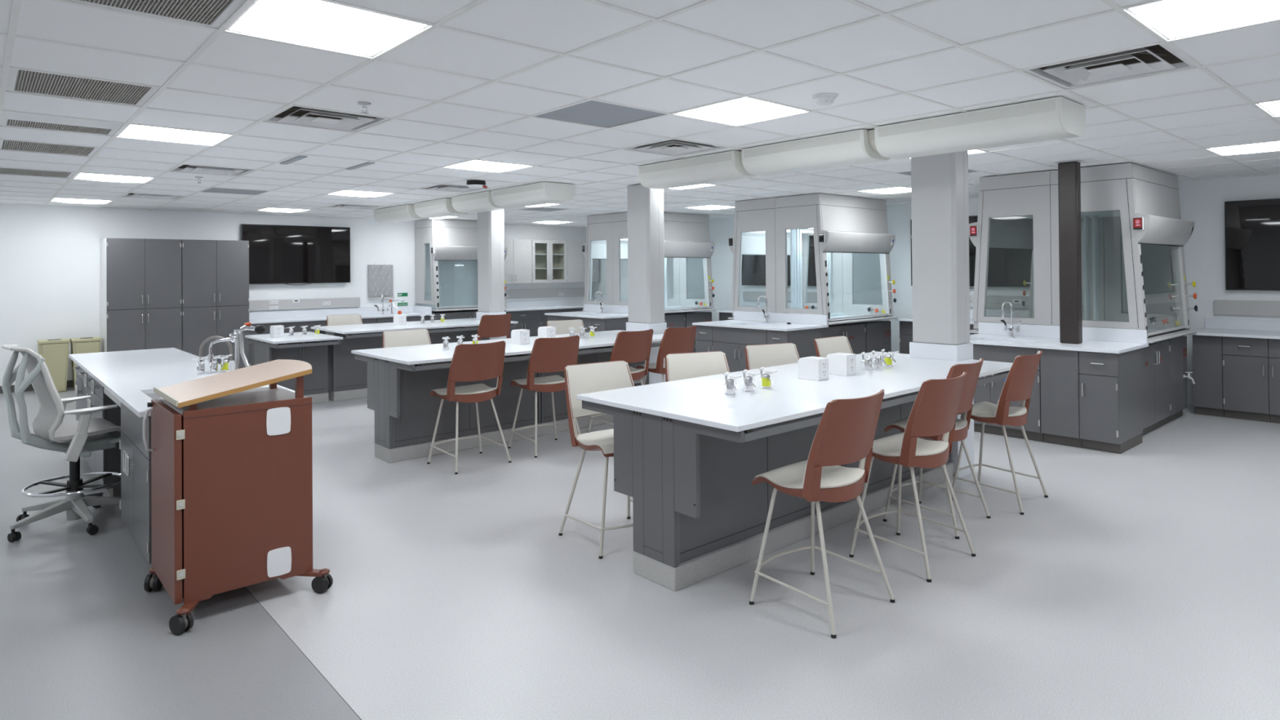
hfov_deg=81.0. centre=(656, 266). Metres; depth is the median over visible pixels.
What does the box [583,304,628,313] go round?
backsplash
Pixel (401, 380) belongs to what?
lab bench
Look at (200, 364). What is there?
tap
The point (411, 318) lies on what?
base cabinet
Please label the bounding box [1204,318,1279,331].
backsplash
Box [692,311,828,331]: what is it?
countertop
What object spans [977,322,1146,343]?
backsplash
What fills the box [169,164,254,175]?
ceiling vent
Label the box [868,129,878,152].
duct collar
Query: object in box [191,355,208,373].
turret
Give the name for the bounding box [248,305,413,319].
backsplash
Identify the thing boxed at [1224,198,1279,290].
television
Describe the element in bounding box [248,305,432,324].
countertop
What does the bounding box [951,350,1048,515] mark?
counter stool
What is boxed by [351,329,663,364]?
countertop
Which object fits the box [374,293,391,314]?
faucet
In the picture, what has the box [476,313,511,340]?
counter stool
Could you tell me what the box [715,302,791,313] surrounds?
countertop
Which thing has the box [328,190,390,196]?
ceiling light
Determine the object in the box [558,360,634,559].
counter stool
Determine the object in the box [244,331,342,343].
countertop
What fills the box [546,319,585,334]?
counter stool
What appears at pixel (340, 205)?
ceiling vent
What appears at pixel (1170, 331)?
grille
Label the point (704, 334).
base cabinet
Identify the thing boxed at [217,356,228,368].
tap
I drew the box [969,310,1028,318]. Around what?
backsplash
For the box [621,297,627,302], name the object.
backsplash
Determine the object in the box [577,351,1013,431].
countertop
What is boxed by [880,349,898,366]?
turret
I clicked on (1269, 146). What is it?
ceiling light
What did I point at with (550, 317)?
base cabinet
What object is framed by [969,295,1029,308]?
raceway
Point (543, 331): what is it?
pedestal
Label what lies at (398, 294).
safety sign
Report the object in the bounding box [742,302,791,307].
backsplash
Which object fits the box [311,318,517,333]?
countertop
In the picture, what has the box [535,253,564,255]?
shelf
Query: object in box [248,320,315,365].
base cabinet
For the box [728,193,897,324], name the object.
fume hood
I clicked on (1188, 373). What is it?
tap
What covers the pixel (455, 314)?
base cabinet
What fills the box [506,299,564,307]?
backsplash
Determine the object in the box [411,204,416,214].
duct collar
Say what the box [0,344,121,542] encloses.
chair
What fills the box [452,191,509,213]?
duct
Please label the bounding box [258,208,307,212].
ceiling light
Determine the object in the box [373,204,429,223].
duct
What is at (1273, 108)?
ceiling light
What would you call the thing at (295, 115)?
ceiling vent
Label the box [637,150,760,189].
duct
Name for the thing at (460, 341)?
turret
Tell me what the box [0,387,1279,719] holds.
floor
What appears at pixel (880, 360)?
tap
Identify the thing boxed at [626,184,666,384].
support column
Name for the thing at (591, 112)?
ceiling panel
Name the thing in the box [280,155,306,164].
ceiling vent
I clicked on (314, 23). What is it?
ceiling light
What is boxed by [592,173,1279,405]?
wall
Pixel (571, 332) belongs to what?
turret
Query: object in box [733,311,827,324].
backsplash
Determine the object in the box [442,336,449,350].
turret
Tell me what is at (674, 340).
counter stool
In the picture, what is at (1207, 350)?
filler panel
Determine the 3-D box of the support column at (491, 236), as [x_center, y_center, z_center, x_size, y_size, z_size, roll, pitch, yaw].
[-2.404,0.393,10.896,0.268,2.526,0.386,0,0,-42]
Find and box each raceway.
[248,297,359,311]
[506,288,584,298]
[742,290,817,302]
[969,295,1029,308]
[1213,300,1279,316]
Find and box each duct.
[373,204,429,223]
[414,198,468,217]
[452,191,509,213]
[491,182,574,208]
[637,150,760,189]
[742,128,889,176]
[874,96,1085,159]
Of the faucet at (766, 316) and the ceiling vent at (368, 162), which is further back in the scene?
the faucet at (766, 316)
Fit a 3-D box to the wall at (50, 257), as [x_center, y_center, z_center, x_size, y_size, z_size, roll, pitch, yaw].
[-6.477,0.417,12.152,13.780,2.559,0.100,0,0,-42]
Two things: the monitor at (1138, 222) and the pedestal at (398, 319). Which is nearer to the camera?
the monitor at (1138, 222)
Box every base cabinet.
[73,364,88,462]
[84,373,120,497]
[119,402,151,564]
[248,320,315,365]
[315,317,376,326]
[376,315,430,323]
[430,309,506,319]
[506,310,541,337]
[541,307,582,326]
[546,315,558,320]
[558,315,591,332]
[591,317,628,331]
[664,311,711,352]
[695,324,712,352]
[712,326,767,372]
[719,311,733,320]
[766,328,821,358]
[821,320,891,354]
[899,320,912,354]
[969,324,978,334]
[973,343,1043,441]
[1079,347,1142,453]
[1142,335,1195,435]
[1222,336,1270,422]
[1268,338,1279,423]
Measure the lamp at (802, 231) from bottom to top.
0.017 m
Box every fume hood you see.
[415,218,508,311]
[582,212,715,313]
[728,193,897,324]
[968,162,1197,342]
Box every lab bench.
[244,331,342,404]
[311,318,517,401]
[351,329,663,462]
[577,351,1013,591]
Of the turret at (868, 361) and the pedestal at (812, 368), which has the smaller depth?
the pedestal at (812, 368)
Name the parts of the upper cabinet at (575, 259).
door, door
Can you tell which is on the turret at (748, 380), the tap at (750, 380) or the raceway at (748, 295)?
the tap at (750, 380)
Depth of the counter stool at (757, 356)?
5.70 m
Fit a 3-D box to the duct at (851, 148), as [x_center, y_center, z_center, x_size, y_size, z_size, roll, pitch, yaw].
[1.193,-0.836,5.668,0.402,0.192,1.100,0,0,-42]
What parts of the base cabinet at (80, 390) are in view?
handle, drawer, handle, door, drawer, door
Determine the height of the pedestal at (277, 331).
0.135 m
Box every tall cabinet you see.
[99,238,182,352]
[181,239,249,368]
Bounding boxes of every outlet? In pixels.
[292,298,299,302]
[1012,298,1021,303]
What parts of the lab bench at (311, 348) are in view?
panel, support rail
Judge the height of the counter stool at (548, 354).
1.006 m
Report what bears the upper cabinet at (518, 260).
attached to the wall at (50, 257)
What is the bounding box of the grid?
[0,0,1279,227]
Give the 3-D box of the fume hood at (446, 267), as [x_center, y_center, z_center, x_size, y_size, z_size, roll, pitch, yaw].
[-3.649,-0.017,14.045,1.488,1.645,0.872,0,0,-42]
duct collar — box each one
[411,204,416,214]
[738,151,743,167]
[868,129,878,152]
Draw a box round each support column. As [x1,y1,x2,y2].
[475,208,506,339]
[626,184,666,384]
[909,151,974,477]
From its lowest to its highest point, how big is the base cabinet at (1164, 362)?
0.847 m
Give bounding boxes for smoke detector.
[812,93,838,105]
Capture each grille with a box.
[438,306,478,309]
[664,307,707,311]
[827,315,887,321]
[1146,328,1185,337]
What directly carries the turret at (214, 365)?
on the countertop at (131, 376)
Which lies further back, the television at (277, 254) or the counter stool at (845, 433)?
the television at (277, 254)
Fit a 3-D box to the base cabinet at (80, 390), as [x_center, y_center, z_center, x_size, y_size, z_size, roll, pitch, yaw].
[-4.533,1.221,6.446,0.730,0.847,0.938,0,0,-42]
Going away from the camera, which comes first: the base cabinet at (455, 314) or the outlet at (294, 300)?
the outlet at (294, 300)
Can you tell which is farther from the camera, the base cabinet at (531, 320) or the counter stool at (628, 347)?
the base cabinet at (531, 320)
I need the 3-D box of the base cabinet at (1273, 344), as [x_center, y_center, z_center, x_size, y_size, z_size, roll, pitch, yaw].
[6.452,1.140,7.538,0.666,0.847,0.368,0,0,-42]
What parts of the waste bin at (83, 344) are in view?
panel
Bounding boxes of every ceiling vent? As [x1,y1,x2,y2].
[0,111,123,136]
[0,139,100,156]
[0,168,75,177]
[5,68,159,106]
[67,0,245,28]
[122,193,185,199]
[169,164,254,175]
[264,106,388,131]
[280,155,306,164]
[328,204,377,208]
[345,161,374,169]
[422,184,484,191]
[624,139,725,155]
[1024,43,1195,88]
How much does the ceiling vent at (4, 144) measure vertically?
0.032 m
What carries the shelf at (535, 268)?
attached to the upper cabinet at (548, 256)
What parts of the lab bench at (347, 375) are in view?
support rail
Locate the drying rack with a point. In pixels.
(380, 277)
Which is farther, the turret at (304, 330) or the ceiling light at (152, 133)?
the turret at (304, 330)
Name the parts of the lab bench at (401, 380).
panel, plinth trim, support rail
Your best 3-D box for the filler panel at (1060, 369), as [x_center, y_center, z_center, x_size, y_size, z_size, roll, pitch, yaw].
[3.790,1.157,6.818,0.660,0.847,0.313,0,0,-42]
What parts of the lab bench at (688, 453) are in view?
panel, plinth trim, support rail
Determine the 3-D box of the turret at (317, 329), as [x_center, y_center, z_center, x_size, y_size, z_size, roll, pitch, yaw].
[-4.179,0.788,9.248,0.070,0.111,0.189,0,0,-14]
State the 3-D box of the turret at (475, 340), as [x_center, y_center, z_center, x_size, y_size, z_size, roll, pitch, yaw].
[-1.663,0.693,6.900,0.070,0.111,0.189,0,0,-14]
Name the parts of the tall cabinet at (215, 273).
panel, door, door, door, door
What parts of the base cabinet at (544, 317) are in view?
door, drawer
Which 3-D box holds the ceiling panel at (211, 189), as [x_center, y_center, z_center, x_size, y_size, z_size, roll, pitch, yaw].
[-4.903,-0.879,8.724,0.584,0.014,0.584,0,0,-42]
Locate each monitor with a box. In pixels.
[969,225,977,236]
[1133,217,1143,230]
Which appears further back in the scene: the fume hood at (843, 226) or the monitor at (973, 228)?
the fume hood at (843, 226)
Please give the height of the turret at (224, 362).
0.111 m
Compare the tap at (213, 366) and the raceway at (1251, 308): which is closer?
the tap at (213, 366)
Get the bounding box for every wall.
[0,204,592,386]
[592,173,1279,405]
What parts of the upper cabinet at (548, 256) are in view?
glass door, glass door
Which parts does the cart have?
handle, caster arm, door, panel, panel, caster arm, board post, plate, panel, board post, board post, caster arm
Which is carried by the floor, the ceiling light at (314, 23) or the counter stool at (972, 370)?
the counter stool at (972, 370)
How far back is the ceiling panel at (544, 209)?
11.63 m
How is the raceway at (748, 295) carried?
attached to the wall at (1202, 202)
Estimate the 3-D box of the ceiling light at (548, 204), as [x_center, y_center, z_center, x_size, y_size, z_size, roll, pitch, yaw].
[-1.786,-0.887,10.736,0.608,0.056,0.608,0,0,-42]
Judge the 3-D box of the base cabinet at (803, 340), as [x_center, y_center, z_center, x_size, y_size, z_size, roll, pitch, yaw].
[1.670,1.188,9.121,0.695,0.847,0.313,0,0,-42]
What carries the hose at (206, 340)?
on the countertop at (131, 376)
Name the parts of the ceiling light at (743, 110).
frame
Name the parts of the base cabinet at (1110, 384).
handle, drawer, door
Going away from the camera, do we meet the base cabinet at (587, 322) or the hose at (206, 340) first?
the hose at (206, 340)
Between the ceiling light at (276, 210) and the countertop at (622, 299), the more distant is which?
the countertop at (622, 299)
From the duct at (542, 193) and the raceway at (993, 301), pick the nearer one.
the duct at (542, 193)
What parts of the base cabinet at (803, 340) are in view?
drawer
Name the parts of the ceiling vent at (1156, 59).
plate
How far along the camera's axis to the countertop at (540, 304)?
15.45 m
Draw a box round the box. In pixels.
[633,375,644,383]
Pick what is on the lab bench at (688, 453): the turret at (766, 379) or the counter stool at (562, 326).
the turret at (766, 379)
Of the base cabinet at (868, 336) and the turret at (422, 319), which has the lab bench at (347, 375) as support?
the turret at (422, 319)
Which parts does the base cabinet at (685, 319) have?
door, panel, panel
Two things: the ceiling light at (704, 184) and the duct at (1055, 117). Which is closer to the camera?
the duct at (1055, 117)
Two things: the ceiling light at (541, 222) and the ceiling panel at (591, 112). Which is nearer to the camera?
the ceiling panel at (591, 112)
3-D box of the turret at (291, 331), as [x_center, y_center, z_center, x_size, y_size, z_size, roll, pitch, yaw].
[-4.401,0.789,9.046,0.070,0.111,0.189,0,0,-14]
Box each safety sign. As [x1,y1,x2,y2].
[397,293,407,296]
[397,300,407,306]
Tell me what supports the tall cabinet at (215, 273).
on the floor
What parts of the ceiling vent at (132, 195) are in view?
plate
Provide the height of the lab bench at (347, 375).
0.877 m
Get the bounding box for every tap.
[191,358,204,370]
[205,357,217,369]
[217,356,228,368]
[722,372,729,386]
[728,375,741,391]
[741,369,746,383]
[746,373,759,387]
[758,367,764,380]
[764,369,777,384]
[860,351,865,363]
[868,354,878,366]
[878,352,888,364]
[888,351,898,363]
[1183,371,1195,383]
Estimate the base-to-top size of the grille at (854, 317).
0.009 m
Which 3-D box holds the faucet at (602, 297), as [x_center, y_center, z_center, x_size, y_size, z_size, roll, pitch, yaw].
[-0.940,0.597,12.353,0.155,0.358,0.282,0,0,-12]
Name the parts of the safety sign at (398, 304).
plate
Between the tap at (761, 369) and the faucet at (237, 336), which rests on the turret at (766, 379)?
the tap at (761, 369)
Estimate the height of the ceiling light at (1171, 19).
0.056 m
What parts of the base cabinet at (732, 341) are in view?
door, door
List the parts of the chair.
frame, frame, leg, leg, arm post, seat, leg, leg, leg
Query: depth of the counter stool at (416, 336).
7.41 m
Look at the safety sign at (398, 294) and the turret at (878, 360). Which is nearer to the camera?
the turret at (878, 360)
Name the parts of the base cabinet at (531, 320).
door, drawer, door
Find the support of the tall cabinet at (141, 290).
on the floor
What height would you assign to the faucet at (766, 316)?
0.358 m
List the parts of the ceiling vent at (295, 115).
plate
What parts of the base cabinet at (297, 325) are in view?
door, drawer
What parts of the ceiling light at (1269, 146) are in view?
frame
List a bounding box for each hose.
[199,335,233,360]
[389,299,401,314]
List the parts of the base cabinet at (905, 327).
drawer, door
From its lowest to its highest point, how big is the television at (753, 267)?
0.960 m
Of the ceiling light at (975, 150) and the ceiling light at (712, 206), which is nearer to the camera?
the ceiling light at (975, 150)
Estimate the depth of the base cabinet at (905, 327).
10.39 m
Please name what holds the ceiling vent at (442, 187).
in the ceiling
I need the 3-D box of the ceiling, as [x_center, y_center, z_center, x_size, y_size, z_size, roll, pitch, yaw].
[-0.765,-0.930,5.875,13.580,0.014,16.900,0,0,-42]
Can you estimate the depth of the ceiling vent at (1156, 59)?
3.69 m
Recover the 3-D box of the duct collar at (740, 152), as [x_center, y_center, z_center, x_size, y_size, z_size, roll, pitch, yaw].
[0.796,-0.854,6.105,0.280,0.140,0.078,0,0,-42]
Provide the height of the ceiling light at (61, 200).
0.056 m
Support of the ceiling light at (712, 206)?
attached to the ceiling
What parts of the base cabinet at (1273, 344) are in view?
handle, drawer, door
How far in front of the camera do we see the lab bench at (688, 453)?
3.97 m
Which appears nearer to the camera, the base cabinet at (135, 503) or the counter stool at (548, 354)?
the base cabinet at (135, 503)
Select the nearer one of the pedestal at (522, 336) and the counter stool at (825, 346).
the counter stool at (825, 346)
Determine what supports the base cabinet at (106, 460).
on the floor
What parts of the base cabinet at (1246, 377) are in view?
drawer, door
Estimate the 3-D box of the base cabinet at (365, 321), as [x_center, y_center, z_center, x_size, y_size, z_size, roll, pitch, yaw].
[-5.323,1.286,12.643,0.975,0.807,0.700,0,0,-42]
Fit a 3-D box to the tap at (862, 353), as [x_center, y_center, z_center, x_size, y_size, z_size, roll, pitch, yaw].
[1.445,0.642,5.214,0.070,0.080,0.072,0,0,-42]
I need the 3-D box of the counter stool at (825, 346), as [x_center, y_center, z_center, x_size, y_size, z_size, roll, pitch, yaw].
[1.583,1.091,6.048,0.514,1.006,0.537,0,0,-42]
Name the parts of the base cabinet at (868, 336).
door, door, panel, panel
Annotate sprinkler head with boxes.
[195,176,203,182]
[357,101,371,114]
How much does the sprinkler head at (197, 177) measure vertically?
0.060 m
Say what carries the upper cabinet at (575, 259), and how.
attached to the wall at (50, 257)
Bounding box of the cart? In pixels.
[142,359,333,635]
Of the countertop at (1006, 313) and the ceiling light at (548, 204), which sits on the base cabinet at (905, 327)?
the countertop at (1006, 313)
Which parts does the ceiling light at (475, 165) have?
frame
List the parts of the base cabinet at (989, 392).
door, door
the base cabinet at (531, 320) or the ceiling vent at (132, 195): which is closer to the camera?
the ceiling vent at (132, 195)
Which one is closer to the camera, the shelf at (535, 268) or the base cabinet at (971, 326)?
the base cabinet at (971, 326)
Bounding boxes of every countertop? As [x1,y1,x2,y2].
[68,347,294,417]
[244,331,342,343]
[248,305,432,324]
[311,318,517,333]
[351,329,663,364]
[504,299,583,311]
[544,304,628,319]
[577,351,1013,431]
[603,297,627,305]
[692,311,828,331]
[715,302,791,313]
[895,310,1028,324]
[969,322,1148,353]
[1188,318,1279,339]
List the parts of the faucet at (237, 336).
spout, pale lever, black knob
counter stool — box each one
[326,313,363,325]
[382,328,431,347]
[426,340,511,474]
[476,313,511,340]
[507,334,581,457]
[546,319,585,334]
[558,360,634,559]
[587,328,653,432]
[635,325,696,385]
[664,351,729,382]
[744,342,799,369]
[749,389,895,638]
[813,335,853,357]
[848,372,975,582]
[883,358,991,539]
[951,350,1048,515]
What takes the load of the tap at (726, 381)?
on the turret at (731, 384)
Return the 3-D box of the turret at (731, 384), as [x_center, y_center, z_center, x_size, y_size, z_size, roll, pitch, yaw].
[0.417,0.659,4.183,0.070,0.111,0.189,0,0,-14]
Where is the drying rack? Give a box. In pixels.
[368,262,394,299]
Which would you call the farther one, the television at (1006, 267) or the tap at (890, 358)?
the television at (1006, 267)
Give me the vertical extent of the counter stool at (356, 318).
1.006 m
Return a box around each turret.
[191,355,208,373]
[205,355,221,373]
[217,354,231,372]
[287,326,294,336]
[300,325,307,335]
[313,324,320,334]
[419,315,424,324]
[429,314,435,323]
[440,314,444,322]
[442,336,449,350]
[456,335,464,345]
[471,334,479,343]
[568,327,576,336]
[578,326,586,337]
[588,325,596,337]
[722,372,741,395]
[741,369,759,391]
[758,367,777,388]
[860,351,878,369]
[871,350,888,368]
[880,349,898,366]
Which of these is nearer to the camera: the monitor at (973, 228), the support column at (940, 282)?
the support column at (940, 282)
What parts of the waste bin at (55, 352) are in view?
panel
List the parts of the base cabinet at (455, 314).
door, door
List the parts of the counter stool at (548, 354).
leg, leg, leg, leg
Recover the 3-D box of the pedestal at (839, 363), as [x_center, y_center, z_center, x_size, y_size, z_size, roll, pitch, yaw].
[1.220,0.645,4.946,0.110,0.135,0.165,0,0,-42]
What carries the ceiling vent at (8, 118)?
in the ceiling
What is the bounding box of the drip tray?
[368,297,394,299]
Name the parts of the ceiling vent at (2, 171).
frame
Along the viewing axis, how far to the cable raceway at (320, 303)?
12.54 m
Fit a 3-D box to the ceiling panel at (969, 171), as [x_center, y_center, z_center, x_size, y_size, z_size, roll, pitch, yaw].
[2.812,-0.949,7.498,0.584,0.014,0.584,0,0,-42]
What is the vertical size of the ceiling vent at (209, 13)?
0.032 m
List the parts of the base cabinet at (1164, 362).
door, handle, door, panel, panel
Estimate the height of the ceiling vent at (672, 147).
0.184 m
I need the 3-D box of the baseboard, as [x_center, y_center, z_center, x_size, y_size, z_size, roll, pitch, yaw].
[-9.702,1.653,9.121,4.725,0.100,0.012,0,0,-42]
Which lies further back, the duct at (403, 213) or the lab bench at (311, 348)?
the duct at (403, 213)
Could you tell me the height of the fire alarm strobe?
0.082 m
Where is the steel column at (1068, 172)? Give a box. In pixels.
[1053,160,1087,343]
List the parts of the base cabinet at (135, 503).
door, handle, handle, door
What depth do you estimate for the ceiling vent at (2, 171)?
7.09 m
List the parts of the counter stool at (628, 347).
leg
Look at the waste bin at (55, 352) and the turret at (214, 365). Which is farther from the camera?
the waste bin at (55, 352)
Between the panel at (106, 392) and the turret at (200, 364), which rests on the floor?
the panel at (106, 392)
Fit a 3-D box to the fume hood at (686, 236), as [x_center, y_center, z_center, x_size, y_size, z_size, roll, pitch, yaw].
[-0.155,-0.051,12.977,1.618,1.645,1.747,0,0,-42]
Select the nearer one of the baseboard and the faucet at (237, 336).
the faucet at (237, 336)
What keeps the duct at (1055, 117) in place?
attached to the ceiling
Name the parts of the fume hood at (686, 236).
corner post, window trim, panel, header panel, panel, header panel, panel, window trim, service frame, panel, header panel, panel, sash rail, airfoil sill, window trim, panel, corner post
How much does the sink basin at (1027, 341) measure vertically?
0.150 m
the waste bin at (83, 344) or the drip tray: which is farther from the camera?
the drip tray
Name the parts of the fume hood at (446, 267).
header panel, panel, window trim, corner post, header panel, panel, sash rail, airfoil sill, panel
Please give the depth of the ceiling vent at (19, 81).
3.88 m
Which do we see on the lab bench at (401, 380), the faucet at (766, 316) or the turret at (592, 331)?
the turret at (592, 331)
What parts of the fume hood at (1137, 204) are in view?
corner post, airfoil sill, window trim, panel, panel, header panel, corner post, header panel, panel, service frame, panel, window trim, corner post, panel, window trim, knob, header panel, panel, knob, sash rail, airfoil sill, knob, corner post, knob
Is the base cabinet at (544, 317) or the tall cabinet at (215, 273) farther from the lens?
the base cabinet at (544, 317)
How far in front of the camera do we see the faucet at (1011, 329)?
7.47 m
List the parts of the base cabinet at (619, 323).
drawer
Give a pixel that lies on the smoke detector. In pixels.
(821, 99)
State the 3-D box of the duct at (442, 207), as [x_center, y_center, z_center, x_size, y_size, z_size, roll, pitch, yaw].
[-2.882,-0.776,10.146,0.402,0.192,0.930,0,0,-42]
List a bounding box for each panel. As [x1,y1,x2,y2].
[103,387,120,407]
[202,187,266,194]
[520,207,565,211]
[537,100,665,127]
[899,169,974,174]
[1040,348,1082,448]
[1192,334,1224,417]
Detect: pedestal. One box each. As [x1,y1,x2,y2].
[270,324,284,337]
[393,314,406,324]
[511,328,529,344]
[537,326,555,337]
[797,355,828,381]
[826,352,856,376]
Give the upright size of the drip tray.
0.040 m
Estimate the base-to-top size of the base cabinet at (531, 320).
0.807 m
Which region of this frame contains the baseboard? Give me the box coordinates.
[0,380,73,393]
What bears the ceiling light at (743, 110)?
attached to the ceiling
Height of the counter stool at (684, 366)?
1.006 m
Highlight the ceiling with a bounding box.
[0,0,1279,227]
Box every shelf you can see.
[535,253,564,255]
[535,267,564,269]
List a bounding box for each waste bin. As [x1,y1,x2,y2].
[36,337,69,391]
[69,336,101,388]
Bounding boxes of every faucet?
[208,322,265,371]
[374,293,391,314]
[594,291,604,313]
[757,295,770,323]
[1000,301,1022,337]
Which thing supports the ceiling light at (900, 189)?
attached to the ceiling
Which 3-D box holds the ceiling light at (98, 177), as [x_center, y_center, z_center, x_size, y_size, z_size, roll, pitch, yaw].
[-5.395,-0.878,7.451,0.608,0.056,0.608,0,0,-42]
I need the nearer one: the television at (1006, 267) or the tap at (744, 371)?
the tap at (744, 371)
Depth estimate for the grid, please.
4.31 m
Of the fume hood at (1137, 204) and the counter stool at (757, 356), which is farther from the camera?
the fume hood at (1137, 204)
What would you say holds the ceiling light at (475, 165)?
attached to the ceiling
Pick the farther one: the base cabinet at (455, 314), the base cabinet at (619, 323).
the base cabinet at (455, 314)
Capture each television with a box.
[240,223,350,284]
[741,235,816,285]
[910,215,1031,288]
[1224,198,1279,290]
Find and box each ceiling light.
[51,198,110,204]
[74,173,151,182]
[117,124,231,145]
[226,0,430,57]
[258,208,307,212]
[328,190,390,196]
[429,216,456,218]
[445,160,530,172]
[528,203,555,207]
[533,221,567,223]
[671,183,714,189]
[675,97,806,124]
[686,204,734,209]
[862,186,911,193]
[968,149,983,153]
[1125,0,1279,39]
[1208,141,1279,155]
[1257,100,1279,115]
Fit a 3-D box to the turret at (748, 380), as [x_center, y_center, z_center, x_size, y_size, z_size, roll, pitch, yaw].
[0.532,0.659,4.287,0.070,0.111,0.189,0,0,-14]
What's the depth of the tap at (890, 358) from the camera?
5.28 m
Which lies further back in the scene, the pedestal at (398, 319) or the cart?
the pedestal at (398, 319)
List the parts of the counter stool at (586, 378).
leg, leg, leg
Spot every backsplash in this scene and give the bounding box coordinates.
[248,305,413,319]
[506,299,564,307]
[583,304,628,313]
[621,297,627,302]
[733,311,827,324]
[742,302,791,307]
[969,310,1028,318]
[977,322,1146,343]
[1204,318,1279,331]
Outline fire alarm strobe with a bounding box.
[466,179,487,188]
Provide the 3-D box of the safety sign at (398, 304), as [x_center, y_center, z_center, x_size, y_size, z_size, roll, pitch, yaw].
[-4.649,0.683,13.740,0.190,0.107,0.004,0,0,-42]
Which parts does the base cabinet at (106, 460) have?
handle, handle, handle, drawer, door, handle, drawer, door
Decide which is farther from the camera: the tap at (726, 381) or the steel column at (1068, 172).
the steel column at (1068, 172)
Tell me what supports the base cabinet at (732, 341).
on the floor
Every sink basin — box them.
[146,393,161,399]
[982,339,1036,348]
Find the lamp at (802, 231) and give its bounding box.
[786,230,813,232]
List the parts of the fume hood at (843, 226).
corner post, window trim, panel, header panel, panel, header panel, panel, window trim, corner post, service frame, window trim, panel, corner post, header panel, panel, sash rail, airfoil sill, panel, window trim, corner post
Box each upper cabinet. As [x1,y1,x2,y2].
[504,239,532,284]
[531,239,567,283]
[566,240,599,282]
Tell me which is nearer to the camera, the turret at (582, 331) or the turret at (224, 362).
the turret at (224, 362)
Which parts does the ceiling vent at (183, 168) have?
plate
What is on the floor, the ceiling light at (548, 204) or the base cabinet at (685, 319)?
the base cabinet at (685, 319)
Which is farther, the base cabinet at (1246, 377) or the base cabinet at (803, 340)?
the base cabinet at (803, 340)
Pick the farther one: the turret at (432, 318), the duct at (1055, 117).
the turret at (432, 318)
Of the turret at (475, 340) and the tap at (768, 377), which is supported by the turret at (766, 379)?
the tap at (768, 377)
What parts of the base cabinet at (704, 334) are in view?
drawer, door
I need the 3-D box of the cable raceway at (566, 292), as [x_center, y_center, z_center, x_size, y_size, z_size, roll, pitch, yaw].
[-2.397,0.576,15.759,2.570,0.180,0.050,0,0,-42]
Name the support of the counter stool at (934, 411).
on the floor
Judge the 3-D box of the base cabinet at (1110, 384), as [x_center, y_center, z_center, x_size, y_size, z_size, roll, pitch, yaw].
[3.986,1.154,6.577,0.695,0.847,0.298,0,0,-42]
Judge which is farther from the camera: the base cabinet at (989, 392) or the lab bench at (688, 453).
the base cabinet at (989, 392)
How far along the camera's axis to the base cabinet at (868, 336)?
9.99 m
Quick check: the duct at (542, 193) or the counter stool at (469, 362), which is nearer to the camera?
the counter stool at (469, 362)
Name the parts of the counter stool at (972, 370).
leg, leg, leg, leg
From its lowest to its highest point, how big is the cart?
1.104 m
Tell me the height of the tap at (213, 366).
0.080 m
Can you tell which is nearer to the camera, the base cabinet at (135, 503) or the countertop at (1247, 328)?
the base cabinet at (135, 503)
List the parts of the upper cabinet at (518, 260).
door, door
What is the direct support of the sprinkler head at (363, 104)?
attached to the ceiling
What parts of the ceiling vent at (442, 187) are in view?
frame, plate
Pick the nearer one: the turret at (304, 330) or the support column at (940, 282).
the support column at (940, 282)
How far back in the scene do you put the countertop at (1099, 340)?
7.03 m
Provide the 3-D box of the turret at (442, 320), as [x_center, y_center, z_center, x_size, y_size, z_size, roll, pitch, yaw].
[-2.951,0.724,10.365,0.070,0.111,0.189,0,0,-14]
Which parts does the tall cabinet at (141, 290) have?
panel, door, door, door, door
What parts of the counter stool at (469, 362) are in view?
leg, leg, leg, leg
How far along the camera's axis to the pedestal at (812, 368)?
4.69 m
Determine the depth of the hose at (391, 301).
13.26 m
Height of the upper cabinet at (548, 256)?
0.890 m
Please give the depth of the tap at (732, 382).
4.15 m
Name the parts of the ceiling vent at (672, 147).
plate, frame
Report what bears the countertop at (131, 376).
on the base cabinet at (135, 503)
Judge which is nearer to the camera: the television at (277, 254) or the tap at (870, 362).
the tap at (870, 362)
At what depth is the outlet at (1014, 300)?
9.85 m
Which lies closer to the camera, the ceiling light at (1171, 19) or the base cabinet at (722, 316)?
the ceiling light at (1171, 19)

